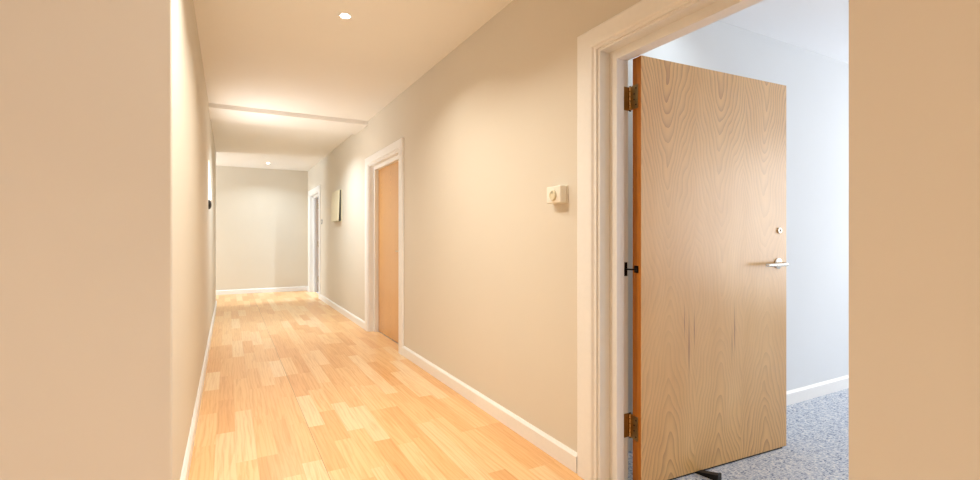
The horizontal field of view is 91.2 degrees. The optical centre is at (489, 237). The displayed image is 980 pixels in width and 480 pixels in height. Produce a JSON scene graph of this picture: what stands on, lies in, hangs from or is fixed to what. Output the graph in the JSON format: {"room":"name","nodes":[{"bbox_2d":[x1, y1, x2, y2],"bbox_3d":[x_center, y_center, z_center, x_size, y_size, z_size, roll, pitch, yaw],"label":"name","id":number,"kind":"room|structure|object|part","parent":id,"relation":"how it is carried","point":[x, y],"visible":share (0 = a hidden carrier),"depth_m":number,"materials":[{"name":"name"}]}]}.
{"room":"hallway","nodes":[
{"label":"hallway","id":0,"kind":"room"},
{"bbox_2d":[0,0,215,479],"bbox_3d":[-4.217,-0.143,4.200,3.014,2.585,7.082,0,0,-29],"label":"wall","id":1,"kind":"structure","parent":0,"point":[108,227],"depth_m":1.71,"materials":[{"name":"beige paint"}]},
{"bbox_2d":[180,301,216,479],"bbox_3d":[-2.887,1.104,4.929,0.018,0.092,7.074,0,0,-29],"label":"baseboard","id":2,"kind":"structure","parent":1,"relation":"attached to","point":[190,444],"depth_m":2.91,"materials":[{"name":"white wood"}]},
{"bbox_2d":[208,168,211,208],"bbox_3d":[-2.974,-0.557,5.099,0.029,0.525,0.140,0,0,-29],"label":"wall light","id":3,"kind":"object","parent":1,"relation":"attached to","point":[209,182],"visible":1,"depth_m":5.06,"materials":[{"name":"white"}]},
{"bbox_2d":[216,166,307,289],"bbox_3d":[-6.042,-0.143,9.317,4.704,2.585,0.150,0,0,-29],"label":"wall","id":4,"kind":"structure","parent":0,"point":[262,214],"depth_m":9.94,"materials":[{"name":"beige paint"}]},
{"bbox_2d":[216,286,306,294],"bbox_3d":[-6.002,1.104,9.243,4.704,0.092,0.018,0,0,-29],"label":"baseboard","id":5,"kind":"structure","parent":4,"relation":"attached to","point":[300,288],"depth_m":9.92,"materials":[{"name":"white wood"}]},
{"bbox_2d":[193,0,512,170],"bbox_3d":[-1.875,-1.500,1.825,4.854,0.150,17.300,0,0,-29],"label":"ceiling","id":6,"kind":"structure","parent":0,"point":[295,56],"depth_m":3.81,"materials":[{"name":"paint"}]},
{"bbox_2d":[208,103,367,134],"bbox_3d":[-2.395,-1.402,5.773,1.690,0.047,0.630,0,0,-29],"label":"ceiling beam","id":7,"kind":"structure","parent":6,"relation":"attached to","point":[218,112],"depth_m":5.67,"materials":[{"name":"paint"}]},
{"bbox_2d":[338,12,351,18],"bbox_3d":[-0.932,-1.421,3.086,0.088,0.008,0.088,0,0,-29],"label":"recessed light","id":8,"kind":"object","parent":6,"relation":"in","point":[344,15],"visible":1,"depth_m":3.07,"materials":[{"name":"beige"}]},
{"bbox_2d":[308,0,640,451],"bbox_3d":[-0.623,-0.143,4.442,0.150,2.585,13.897,0,0,-29],"label":"wall","id":9,"kind":"structure","parent":0,"point":[490,266],"depth_m":3.10,"materials":[{"name":"beige paint"}]},
{"bbox_2d":[308,185,320,298],"bbox_3d":[-3.429,0.089,9.594,0.194,2.122,1.460,0,0,-29],"label":"door frame","id":10,"kind":"structure","parent":9,"relation":"attached to","point":[314,195],"depth_m":10.07,"materials":[{"name":"white wood"}]},
{"bbox_2d":[331,189,341,222],"bbox_3d":[-2.395,-0.480,7.476,0.059,0.490,0.600,0,0,-29],"label":"wall box","id":11,"kind":"object","parent":9,"relation":"attached to","point":[336,204],"visible":1,"depth_m":7.33,"materials":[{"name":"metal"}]},
{"bbox_2d":[320,294,364,329],"bbox_3d":[-2.350,1.104,7.437,0.018,0.092,3.350,0,0,-29],"label":"baseboard","id":12,"kind":"structure","parent":9,"relation":"attached to","point":[352,317],"depth_m":7.00,"materials":[{"name":"white wood"}]},
{"bbox_2d":[365,138,403,354],"bbox_3d":[-1.123,0.089,5.361,0.194,2.122,1.460,0,0,-29],"label":"door frame","id":13,"kind":"structure","parent":9,"relation":"attached to","point":[394,152],"depth_m":5.83,"materials":[{"name":"white wood"}]},
{"bbox_2d":[378,162,397,342],"bbox_3d":[-1.109,0.161,5.369,0.112,1.978,1.110,0,0,-29],"label":"door","id":14,"kind":"structure","parent":9,"relation":"in","point":[388,175],"depth_m":5.48,"materials":[{"name":"brown wood"}]},
{"bbox_2d":[402,346,576,472],"bbox_3d":[-0.209,1.104,3.507,0.018,0.092,2.660,0,0,-29],"label":"baseboard","id":15,"kind":"structure","parent":9,"relation":"attached to","point":[565,455],"depth_m":2.95,"materials":[{"name":"white wood"}]},
{"bbox_2d":[547,185,567,203],"bbox_3d":[0.339,-0.217,2.459,0.058,0.090,0.124,0,0,-29],"label":"wall thermostat","id":16,"kind":"object","parent":9,"relation":"attached to","point":[555,194],"visible":1,"depth_m":2.42,"materials":[{"name":"white plastic"}]},
{"bbox_2d":[577,0,762,479],"bbox_3d":[0.843,0.089,1.752,0.194,2.122,1.420,0,0,-29],"label":"door frame","id":17,"kind":"structure","parent":9,"relation":"attached to","point":[604,51],"depth_m":2.22,"materials":[{"name":"white wood"}]},
{"bbox_3d":[0.768,0.089,1.711,0.022,2.122,1.420,0,0,-29],"label":"architrave","id":18,"kind":"part","parent":17,"relation":"part of","materials":[{"name":"white wood"}]},
{"bbox_2d":[624,55,787,479],"bbox_3d":[1.127,0.160,2.424,1.070,1.978,0.189,0,0,-25],"label":"door","id":19,"kind":"structure","parent":9,"relation":"in","point":[709,269],"depth_m":2.36,"materials":[{"name":"brown wood"}]},
{"bbox_3d":[0.637,0.150,2.253,0.015,0.064,0.004,0,0,-29],"label":"closer anchor plate","id":20,"kind":"part","parent":19,"relation":"part of","materials":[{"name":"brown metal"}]},
{"bbox_3d":[0.639,0.884,2.254,0.044,0.110,0.003,0,0,-29],"label":"jamb plate","id":21,"kind":"part","parent":19,"relation":"part of","materials":[{"name":"gold metal"}]},
{"bbox_3d":[0.639,-0.650,2.254,0.044,0.110,0.003,0,0,-29],"label":"jamb plate","id":22,"kind":"part","parent":19,"relation":"part of","materials":[{"name":"gold metal"}]},
{"bbox_3d":[1.499,0.144,2.527,0.177,0.022,0.058,0,0,-25],"label":"lever","id":23,"kind":"part","parent":19,"relation":"part of","materials":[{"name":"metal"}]},
{"bbox_3d":[1.557,0.142,2.590,0.058,0.058,0.009,0,0,-25],"label":"handle","id":24,"kind":"part","parent":19,"relation":"part of","materials":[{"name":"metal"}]},
{"bbox_2d":[188,290,848,479],"bbox_3d":[-0.112,1.210,2.871,8.950,0.120,17.150,0,0,-29],"label":"floor","id":25,"kind":"structure","parent":0,"point":[294,388],"depth_m":3.01,"materials":[{"name":"brown wood"}]},
{"bbox_2d":[695,470,721,479],"bbox_3d":[1.043,1.134,2.312,0.038,0.032,0.128,0,0,-39],"label":"wedge","id":26,"kind":"object","parent":25,"relation":"on","point":[708,474],"visible":0.95,"depth_m":2.29,"materials":[{"name":"black rubber"}]},
{"bbox_2d":[628,20,848,413],"bbox_3d":[2.307,-0.143,3.503,4.096,2.585,0.100,0,0,-29],"label":"wall","id":27,"kind":"structure","parent":0,"point":[817,85],"depth_m":3.41,"materials":[{"name":"white paint"}]},
{"bbox_2d":[628,375,848,451],"bbox_3d":[2.269,1.104,3.415,3.946,0.092,0.018,0,0,-29],"label":"baseboard","id":28,"kind":"structure","parent":27,"relation":"attached to","point":[797,395],"depth_m":3.43,"materials":[{"name":"white wood"}]},
{"bbox_2d":[719,0,848,63],"bbox_3d":[3.461,-1.455,1.386,4.096,0.240,4.922,0,0,-29],"label":"ceiling","id":29,"kind":"structure","parent":0,"point":[821,27],"depth_m":2.98,"materials":[{"name":"white paint"}]},
{"bbox_2d":[849,0,979,479],"bbox_3d":[2.375,-0.143,-1.900,0.654,2.585,6.390,0,0,-29],"label":"wall","id":30,"kind":"structure","parent":0,"point":[914,65],"depth_m":0.68,"materials":[{"name":"beige paint"}]}
]}

